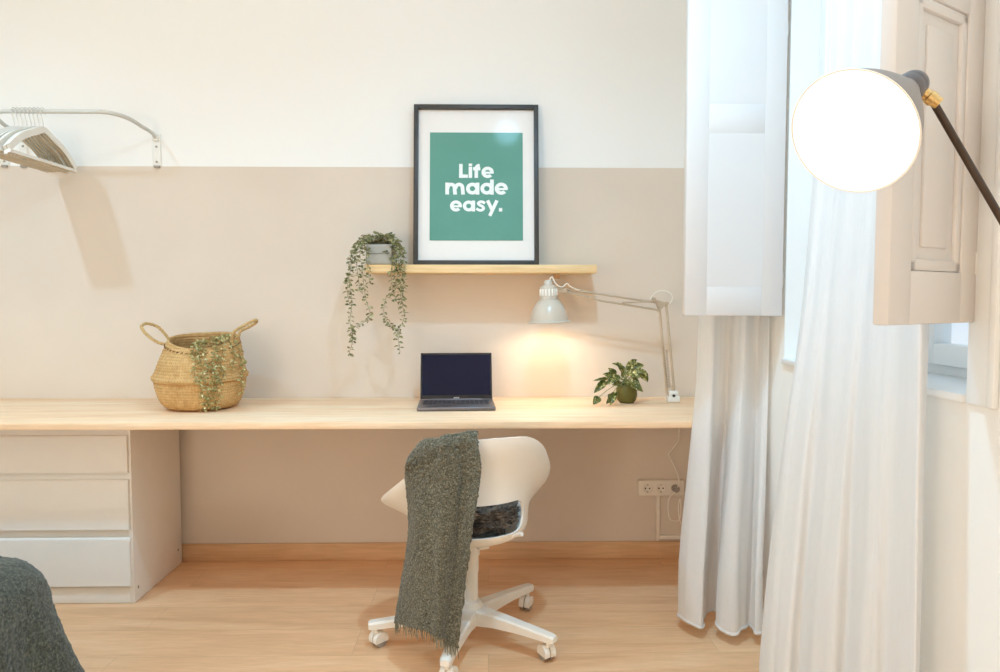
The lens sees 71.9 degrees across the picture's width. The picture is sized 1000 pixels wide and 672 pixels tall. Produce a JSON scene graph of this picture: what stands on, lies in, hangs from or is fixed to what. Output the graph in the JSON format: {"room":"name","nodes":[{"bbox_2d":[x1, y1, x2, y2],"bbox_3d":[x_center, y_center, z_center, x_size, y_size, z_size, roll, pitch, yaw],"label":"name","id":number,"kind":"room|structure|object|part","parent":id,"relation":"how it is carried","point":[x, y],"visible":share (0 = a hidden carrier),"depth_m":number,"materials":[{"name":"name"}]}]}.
{"room":"home office","nodes":[
{"label":"home office","id":0,"kind":"room"},
{"bbox_2d":[0,0,697,543],"bbox_3d":[-0.906,-0.566,3.159,4.500,3.200,0.100,0,3,-1],"label":"wall","id":1,"kind":"structure","parent":0,"point":[285,127],"depth_m":3.11,"materials":[{"name":"paint"}]},
{"bbox_2d":[0,147,8,166],"bbox_3d":[-2.502,-0.836,2.928,0.636,0.184,0.279,0,3,-1],"label":"rail","id":2,"kind":"object","parent":1,"relation":"attached to","point":[4,163],"visible":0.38,"depth_m":3.07,"materials":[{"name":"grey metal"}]},
{"bbox_2d":[0,109,160,167],"bbox_3d":[-1.825,-0.836,2.939,0.625,0.184,0.279,0,3,-1],"label":"rail","id":3,"kind":"object","parent":1,"relation":"attached to","point":[156,138],"visible":0.83,"depth_m":2.86,"materials":[{"name":"grey metal"}]},
{"bbox_2d":[0,107,49,172],"bbox_3d":[-1.974,-0.817,2.807,0.014,0.224,0.437,0,3,-1],"label":"clothes hanger","id":4,"kind":"object","parent":3,"relation":"hanging from","point":[31,147],"visible":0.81,"depth_m":2.89,"materials":[{"name":"plastic"}]},
{"bbox_2d":[0,107,51,171],"bbox_3d":[-1.957,-0.817,2.808,0.014,0.224,0.437,0,3,-1],"label":"clothes hanger","id":5,"kind":"object","parent":3,"relation":"hanging from","point":[26,139],"visible":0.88,"depth_m":2.86,"materials":[{"name":"plastic"}]},
{"bbox_2d":[0,107,56,171],"bbox_3d":[-1.941,-0.817,2.808,0.014,0.224,0.437,0,3,-1],"label":"clothes hanger","id":6,"kind":"object","parent":3,"relation":"hanging from","point":[39,147],"visible":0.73,"depth_m":2.87,"materials":[{"name":"plastic"}]},
{"bbox_2d":[0,107,59,171],"bbox_3d":[-1.924,-0.817,2.809,0.014,0.224,0.437,0,3,-1],"label":"clothes hanger","id":7,"kind":"object","parent":3,"relation":"hanging from","point":[5,132],"visible":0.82,"depth_m":2.85,"materials":[{"name":"plastic"}]},
{"bbox_2d":[0,107,60,167],"bbox_3d":[-1.908,-0.817,2.810,0.014,0.224,0.437,0,4,-1],"label":"clothes hanger","id":8,"kind":"object","parent":3,"relation":"hanging from","point":[35,136],"visible":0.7,"depth_m":2.83,"materials":[{"name":"plastic"}]},
{"bbox_2d":[0,107,68,172],"bbox_3d":[-1.891,-0.817,2.806,0.014,0.224,0.437,0,2,-1],"label":"clothes hanger","id":9,"kind":"object","parent":3,"relation":"hanging from","point":[4,138],"visible":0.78,"depth_m":2.81,"materials":[{"name":"plastic"}]},
{"bbox_2d":[3,107,70,170],"bbox_3d":[-1.875,-0.817,2.811,0.015,0.224,0.437,0,4,-2],"label":"clothes hanger","id":10,"kind":"object","parent":3,"relation":"hanging from","point":[41,134],"visible":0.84,"depth_m":2.80,"materials":[{"name":"plastic"}]},
{"bbox_2d":[6,107,76,172],"bbox_3d":[-1.858,-0.817,2.809,0.014,0.224,0.437,0,3,-1],"label":"clothes hanger","id":11,"kind":"object","parent":3,"relation":"hanging from","point":[22,135],"visible":1,"depth_m":2.79,"materials":[{"name":"plastic"}]},
{"bbox_2d":[182,541,679,560],"bbox_3d":[-0.445,0.995,3.192,2.780,0.079,0.014,0,3,-1],"label":"baseboard","id":12,"kind":"structure","parent":1,"relation":"attached to","point":[543,549],"depth_m":3.18,"materials":[{"name":"brown wood"}]},
{"bbox_2d":[365,265,596,278],"bbox_3d":[-0.081,-0.282,3.041,0.989,0.056,0.194,0,3,-1],"label":"wall shelf","id":13,"kind":"object","parent":1,"relation":"attached to","point":[556,271],"visible":0.94,"depth_m":2.95,"materials":[{"name":"brown wood"}]},
{"bbox_2d":[343,231,407,356],"bbox_3d":[-0.524,-0.182,2.982,0.284,0.536,0.188,0,3,-1],"label":"potted trailing plant","id":14,"kind":"object","parent":13,"relation":"on","point":[379,250],"visible":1,"depth_m":2.93,"materials":[{"name":"green plant"}]},
{"bbox_3d":[-0.606,-0.271,2.957,0.058,0.284,0.159,2,4,39],"label":"trailing stem","id":15,"kind":"part","parent":14,"relation":"part of","materials":[{"name":"green plant"}]},
{"bbox_3d":[-0.597,-0.298,2.962,0.064,0.231,0.112,1,3,18],"label":"trailing stem","id":16,"kind":"part","parent":14,"relation":"part of","materials":[{"name":"green plant"}]},
{"bbox_3d":[-0.597,-0.170,2.960,0.127,0.514,0.109,0,3,-1],"label":"trailing stem","id":17,"kind":"part","parent":14,"relation":"part of","materials":[{"name":"green plant"}]},
{"bbox_3d":[-0.586,-0.197,2.958,0.114,0.447,0.117,0,3,-1],"label":"trailing stem","id":18,"kind":"part","parent":14,"relation":"part of","materials":[{"name":"green plant"}]},
{"bbox_3d":[-0.552,-0.312,2.946,0.067,0.195,0.121,0,3,-1],"label":"trailing stem","id":19,"kind":"part","parent":14,"relation":"part of","materials":[{"name":"green plant"}]},
{"bbox_3d":[-0.553,-0.401,2.948,0.099,0.062,0.128,0,3,-1],"label":"trailing stem","id":20,"kind":"part","parent":14,"relation":"part of","materials":[{"name":"green plant"}]},
{"bbox_3d":[-0.519,-0.420,2.961,0.046,0.057,0.085,0,3,-1],"label":"trailing stem","id":21,"kind":"part","parent":14,"relation":"part of","materials":[{"name":"green plant"}]},
{"bbox_3d":[-0.519,-0.353,3.005,0.112,0.088,0.115,0,3,-1],"label":"pot","id":22,"kind":"part","parent":14,"relation":"part of","materials":[{"name":"white ceramic"}]},
{"bbox_3d":[-0.483,-0.419,2.965,0.045,0.052,0.094,-2,4,-32],"label":"trailing stem","id":23,"kind":"part","parent":14,"relation":"part of","materials":[{"name":"green plant"}]},
{"bbox_3d":[-0.472,-0.397,2.939,0.176,0.079,0.051,3,4,43],"label":"trailing stem","id":24,"kind":"part","parent":14,"relation":"part of","materials":[{"name":"green plant"}]},
{"bbox_3d":[-0.462,-0.203,2.956,0.102,0.425,0.124,0,3,-1],"label":"trailing stem","id":25,"kind":"part","parent":14,"relation":"part of","materials":[{"name":"green plant"}]},
{"bbox_3d":[-0.468,-0.318,2.953,0.108,0.193,0.108,0,3,-1],"label":"trailing stem","id":26,"kind":"part","parent":14,"relation":"part of","materials":[{"name":"green plant"}]},
{"bbox_3d":[-0.467,-0.271,2.963,0.053,0.275,0.120,-1,3,-23],"label":"trailing stem","id":27,"kind":"part","parent":14,"relation":"part of","materials":[{"name":"green plant"}]},
{"bbox_3d":[-0.444,-0.173,2.961,0.117,0.497,0.116,0,3,-1],"label":"trailing stem","id":28,"kind":"part","parent":14,"relation":"part of","materials":[{"name":"green plant"}]},
{"bbox_3d":[-0.436,-0.271,2.960,0.071,0.281,0.154,-2,4,-33],"label":"trailing stem","id":29,"kind":"part","parent":14,"relation":"part of","materials":[{"name":"green plant"}]},
{"bbox_2d":[413,104,538,264],"bbox_3d":[-0.105,-0.668,3.046,0.551,0.713,0.100,0,3,-1],"label":"picture frame","id":30,"kind":"object","parent":13,"relation":"on","point":[476,178],"visible":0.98,"depth_m":3.05,"materials":[{"name":"green paper"}]},
{"bbox_2d":[430,132,522,240],"bbox_3d":[-0.104,-0.662,3.050,0.411,0.480,0.053,0,3,-1],"label":"print","id":31,"kind":"object","parent":30,"relation":"attached to","point":[476,178],"depth_m":3.05},
{"bbox_2d":[656,496,659,540],"bbox_3d":[0.733,0.844,3.205,0.016,0.215,0.014,0,3,-1],"label":"cable conduit","id":32,"kind":"object","parent":1,"relation":"attached to","point":[657,497],"visible":1,"depth_m":3.20,"materials":[{"name":"plastic"}]},
{"bbox_2d":[637,479,683,495],"bbox_3d":[0.738,0.696,3.189,0.213,0.076,0.030,0,3,-1],"label":"power outlet","id":33,"kind":"object","parent":1,"relation":"attached to","point":[645,487],"visible":0.93,"depth_m":3.17,"materials":[{"name":"plastic"}]},
{"bbox_2d":[642,483,652,493],"bbox_3d":[0.679,0.702,3.176,0.047,0.047,0.004,0,3,-1],"label":"socket","id":34,"kind":"object","parent":33,"relation":"attached to","point":[647,488],"depth_m":3.18,"materials":[{"name":"plastic"}]},
{"bbox_2d":[656,483,665,492],"bbox_3d":[0.742,0.701,3.177,0.047,0.047,0.004,0,3,-1],"label":"socket","id":35,"kind":"object","parent":33,"relation":"attached to","point":[660,487],"depth_m":3.18,"materials":[{"name":"plastic"}]},
{"bbox_2d":[667,428,681,523],"bbox_3d":[0.797,0.629,3.157,0.065,0.462,0.036,0,3,-1],"label":"power cable","id":36,"kind":"object","parent":33,"relation":"attached to","point":[675,488],"visible":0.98,"depth_m":3.15,"materials":[{"name":"white plastic"}]},
{"bbox_2d":[660,534,680,538],"bbox_3d":[0.843,0.934,3.211,0.203,0.018,0.016,0,3,-1],"label":"cable conduit","id":37,"kind":"object","parent":1,"relation":"attached to","point":[673,536],"visible":0.47,"depth_m":3.20,"materials":[{"name":"plastic"}]},
{"bbox_2d":[53,558,760,671],"bbox_3d":[-0.861,1.216,0.675,4.500,0.100,5.250,0,3,-1],"label":"floor","id":38,"kind":"structure","parent":0,"point":[604,614],"depth_m":2.54,"materials":[{"name":"brown wood"}]},
{"bbox_2d":[0,430,181,602],"bbox_3d":[-1.847,0.684,2.909,0.801,0.724,0.439,0,3,-1],"label":"drawer unit","id":39,"kind":"object","parent":38,"relation":"on","point":[96,512],"visible":0.69,"depth_m":2.70,"materials":[{"name":"white wood"}]},
{"bbox_3d":[-1.845,0.585,2.710,0.764,0.464,0.024,0,3,-1],"label":"rail","id":40,"kind":"part","parent":39,"relation":"part of","materials":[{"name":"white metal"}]},
{"bbox_3d":[-1.845,0.460,2.686,0.786,0.147,0.018,0,3,-1],"label":"drawer","id":41,"kind":"part","parent":39,"relation":"part of","materials":[{"name":"white wood"}]},
{"bbox_3d":[-1.845,0.660,2.696,0.786,0.198,0.018,0,3,-1],"label":"drawer","id":42,"kind":"part","parent":39,"relation":"part of","materials":[{"name":"white wood"}]},
{"bbox_3d":[-1.845,0.889,2.708,0.786,0.192,0.018,0,3,-1],"label":"drawer","id":43,"kind":"part","parent":39,"relation":"part of","materials":[{"name":"white wood"}]},
{"bbox_2d":[0,397,694,429],"bbox_3d":[-1.032,0.311,2.831,3.935,0.026,0.641,0,3,-1],"label":"desk top","id":44,"kind":"structure","parent":39,"relation":"on","point":[376,412],"depth_m":2.66,"materials":[{"name":"brown wood"}]},
{"bbox_2d":[140,318,257,410],"bbox_3d":[-1.238,0.111,2.859,0.374,0.367,0.376,3,4,42],"label":"basket","id":45,"kind":"object","parent":44,"relation":"on","point":[173,385],"visible":0.91,"depth_m":2.74,"materials":[{"name":"wicker"}]},
{"bbox_3d":[-1.420,-0.008,2.854,0.124,0.099,0.087,0,3,-1],"label":"handle","id":46,"kind":"part","parent":45,"relation":"part of","materials":[{"name":"wicker"}]},
{"bbox_2d":[188,334,247,411],"bbox_3d":[-1.133,0.146,2.764,0.145,0.311,0.240,2,3,29],"label":"trailing plant","id":47,"kind":"object","parent":45,"relation":"in","point":[223,337],"visible":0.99,"depth_m":2.73,"materials":[{"name":"green plant"}]},
{"bbox_3d":[-1.192,0.102,2.713,0.064,0.178,0.131,-1,3,-11],"label":"trailing stem","id":48,"kind":"part","parent":47,"relation":"part of","materials":[{"name":"green plant"}]},
{"bbox_3d":[-1.172,0.161,2.716,0.054,0.287,0.123,-1,3,-22],"label":"trailing stem","id":49,"kind":"part","parent":47,"relation":"part of","materials":[{"name":"green plant"}]},
{"bbox_3d":[-1.162,0.150,2.722,0.052,0.279,0.137,-1,3,-18],"label":"trailing stem","id":50,"kind":"part","parent":47,"relation":"part of","materials":[{"name":"green plant"}]},
{"bbox_3d":[-1.137,0.151,2.747,0.054,0.301,0.135,-1,3,-16],"label":"trailing stem","id":51,"kind":"part","parent":47,"relation":"part of","materials":[{"name":"green plant"}]},
{"bbox_3d":[-1.124,0.099,2.753,0.044,0.189,0.130,-1,3,-16],"label":"trailing stem","id":52,"kind":"part","parent":47,"relation":"part of","materials":[{"name":"green plant"}]},
{"bbox_3d":[-1.117,0.122,2.764,0.054,0.246,0.140,-1,3,-17],"label":"trailing stem","id":53,"kind":"part","parent":47,"relation":"part of","materials":[{"name":"green plant"}]},
{"bbox_3d":[-1.101,0.067,2.802,0.076,0.155,0.102,0,3,-1],"label":"trailing stem","id":54,"kind":"part","parent":47,"relation":"part of","materials":[{"name":"green plant"}]},
{"bbox_3d":[-1.081,0.117,2.832,0.122,0.254,0.070,2,4,32],"label":"trailing stem","id":55,"kind":"part","parent":47,"relation":"part of","materials":[{"name":"green plant"}]},
{"bbox_3d":[-1.053,-0.019,2.845,0.097,0.106,0.097,0,3,-1],"label":"handle","id":56,"kind":"part","parent":45,"relation":"part of","materials":[{"name":"wicker"}]},
{"bbox_2d":[417,353,495,410],"bbox_3d":[-0.183,0.187,2.900,0.317,0.211,0.281,0,3,-4],"label":"laptop","id":57,"kind":"object","parent":44,"relation":"on","point":[448,381],"visible":1,"depth_m":3.00,"materials":[{"name":"black glass"}]},
{"bbox_2d":[528,276,679,401],"bbox_3d":[0.451,0.018,2.968,0.664,0.546,0.185,0,3,-1],"label":"desk lamp","id":58,"kind":"object","parent":44,"relation":"on","point":[548,310],"visible":1,"depth_m":2.97,"materials":[{"name":"white metal"}]},
{"bbox_3d":[0.212,-0.105,2.958,0.185,0.104,0.185,0,3,-1],"label":"lamp shade","id":59,"kind":"part","parent":58,"relation":"part of","materials":[{"name":"white metal"}]},
{"bbox_3d":[0.505,-0.158,2.990,0.441,0.100,0.010,0,3,-1],"label":"arm","id":60,"kind":"part","parent":58,"relation":"part of","materials":[{"name":"beige metal"}]},
{"bbox_3d":[0.728,0.053,3.005,0.081,0.403,0.010,0,3,-1],"label":"arm","id":61,"kind":"part","parent":58,"relation":"part of","materials":[{"name":"beige metal"}]},
{"bbox_2d":[593,359,647,404],"bbox_3d":[0.515,0.196,2.963,0.254,0.188,0.153,0,3,-1],"label":"potted plant","id":62,"kind":"object","parent":44,"relation":"on","point":[626,390],"visible":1,"depth_m":2.95,"materials":[{"name":"green plant"}]},
{"bbox_3d":[0.550,0.248,2.997,0.092,0.081,0.092,0,3,-1],"label":"pot","id":63,"kind":"part","parent":62,"relation":"part of","materials":[{"name":"green ceramic"}]},
{"bbox_2d":[368,436,556,671],"bbox_3d":[-0.135,0.695,2.427,0.645,0.757,0.634,0,3,-1],"label":"office chair","id":64,"kind":"object","parent":38,"relation":"on","point":[513,468],"visible":0.52,"depth_m":2.32,"materials":[{"name":"white plastic"}]},
{"bbox_3d":[-0.293,0.988,2.415,0.330,0.055,0.060,-1,3,-12],"label":"leg","id":65,"kind":"part","parent":64,"relation":"part of","materials":[{"name":"white plastic"}]},
{"bbox_2d":[394,430,481,657],"bbox_3d":[-0.209,0.648,2.190,0.317,0.706,0.174,1,3,12],"label":"throw blanket","id":66,"kind":"object","parent":64,"relation":"on","point":[442,477],"visible":1,"depth_m":2.15,"materials":[{"name":"grey fabric"}]},
{"bbox_3d":[-0.140,0.995,2.277,0.060,0.055,0.305,1,3,12],"label":"leg","id":67,"kind":"part","parent":64,"relation":"part of","materials":[{"name":"white plastic"}]},
{"bbox_3d":[-0.102,0.705,2.441,0.209,0.018,0.209,1,3,23],"label":"seat plate","id":68,"kind":"part","parent":64,"relation":"part of","materials":[{"name":"white plastic"}]},
{"bbox_2d":[472,500,519,535],"bbox_3d":[-0.098,0.614,2.435,0.350,0.145,0.358,0,3,-1],"label":"cushion","id":69,"kind":"object","parent":64,"relation":"on","point":[493,518],"visible":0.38,"depth_m":2.31,"materials":[{"name":"fabric"}]},
{"bbox_3d":[0.020,0.978,2.591,0.060,0.055,0.305,3,4,42],"label":"leg","id":70,"kind":"part","parent":64,"relation":"part of","materials":[{"name":"white plastic"}]},
{"bbox_3d":[0.011,0.682,2.340,0.163,0.071,0.016,2,4,39],"label":"height lever","id":71,"kind":"part","parent":64,"relation":"part of","materials":[{"name":"white plastic"}]},
{"bbox_3d":[0.053,0.990,2.359,0.305,0.055,0.060,2,4,32],"label":"leg","id":72,"kind":"part","parent":64,"relation":"part of","materials":[{"name":"white plastic"}]},
{"bbox_2d":[791,68,999,224],"bbox_3d":[0.623,0.388,0.972,0.438,1.523,0.160,-1,3,-14],"label":"floor lamp","id":73,"kind":"object","parent":38,"relation":"on","point":[855,130],"visible":1,"depth_m":0.95,"materials":[{"name":"white glass"}]},
{"bbox_3d":[0.523,-0.309,0.935,0.088,0.076,0.074,0,3,-1],"label":"bulb","id":74,"kind":"part","parent":73,"relation":"part of","materials":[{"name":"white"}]},
{"bbox_3d":[0.493,-0.275,0.904,0.186,0.168,0.164,0,3,-1],"label":"lamp shade","id":75,"kind":"part","parent":73,"relation":"part of","materials":[{"name":"beige paint"}]},
{"bbox_3d":[0.681,-0.211,0.975,0.161,0.251,0.010,0,3,0],"label":"rod","id":76,"kind":"part","parent":73,"relation":"part of","materials":[{"name":"brown metal"}]},
{"bbox_3d":[-2.061,0.908,0.818,1.705,0.500,2.010,0,3,-1],"label":"bed","id":77,"kind":"object","parent":38,"relation":"on","visible":0},
{"bbox_2d":[0,556,84,671],"bbox_3d":[-1.823,0.827,1.208,1.665,0.486,1.669,0,3,-1],"label":"throw blanket","id":78,"kind":"object","parent":77,"relation":"on","point":[33,638],"visible":1,"depth_m":1.71,"materials":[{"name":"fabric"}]},
{"bbox_2d":[763,0,999,671],"bbox_3d":[1.159,-0.433,0.624,0.340,3.200,5.050,0,3,-1],"label":"wall","id":79,"kind":"structure","parent":0,"point":[960,598],"depth_m":1.53,"materials":[{"name":"white paint"}]},
{"bbox_2d":[682,0,788,315],"bbox_3d":[0.785,-0.866,2.279,0.342,1.600,0.032,0,3,-1],"label":"window shutter","id":80,"kind":"object","parent":79,"relation":"attached to","point":[736,73],"visible":1,"depth_m":2.28,"materials":[{"name":"paint"}]},
{"bbox_3d":[0.781,-0.417,2.300,0.187,0.504,0.027,0,3,-1],"label":"panel","id":81,"kind":"part","parent":80,"relation":"part of","materials":[{"name":"paint"}]},
{"bbox_3d":[0.781,-1.166,2.261,0.187,0.804,0.027,0,3,-1],"label":"panel","id":82,"kind":"part","parent":80,"relation":"part of","materials":[{"name":"paint"}]},
{"bbox_2d":[781,323,967,402],"bbox_3d":[1.091,-0.765,1.842,0.272,1.765,0.892,0,3,-1],"label":"window","id":83,"kind":"structure","parent":79,"relation":"in","point":[947,361],"depth_m":1.76,"materials":[{"name":"paint"}]},
{"bbox_3d":[1.066,0.107,1.887,0.222,0.018,0.892,0,3,-1],"label":"sill","id":84,"kind":"part","parent":83,"relation":"part of","materials":[{"name":"paint"}]},
{"bbox_2d":[873,0,985,325],"bbox_3d":[0.832,-0.823,1.296,0.348,1.600,0.032,-2,4,-32],"label":"window shutter","id":85,"kind":"object","parent":79,"relation":"attached to","point":[926,226],"visible":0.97,"depth_m":1.30,"materials":[{"name":"paint"}]},
{"bbox_3d":[0.828,-0.373,1.319,0.193,0.504,0.027,-2,4,-33],"label":"panel","id":86,"kind":"part","parent":85,"relation":"part of","materials":[{"name":"paint"}]},
{"bbox_2d":[966,0,999,408],"bbox_3d":[0.960,-0.804,1.830,0.016,1.845,1.057,0,3,-1],"label":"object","id":87,"kind":"structure","parent":79,"relation":"attached to","point":[983,360],"depth_m":1.37,"materials":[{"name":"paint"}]},
{"bbox_3d":[0.901,-1.718,1.829,0.131,0.080,1.600,0,3,-1],"label":"curtain rod","id":88,"kind":"object","parent":79,"relation":"attached to","visible":0},
{"bbox_2d":[677,316,769,635],"bbox_3d":[0.798,-0.335,2.407,0.292,2.743,0.190,0,3,-1],"label":"sheer curtain","id":89,"kind":"object","parent":88,"relation":"hanging from","point":[720,566],"visible":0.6,"depth_m":2.45,"materials":[{"name":"white fabric"}]},
{"bbox_2d":[759,0,928,671],"bbox_3d":[0.826,-0.290,1.695,0.159,2.759,0.622,0,3,-1],"label":"sheer curtain","id":90,"kind":"object","parent":88,"relation":"hanging from","point":[843,592],"visible":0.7,"depth_m":1.71,"materials":[{"name":"white fabric"}]}
]}

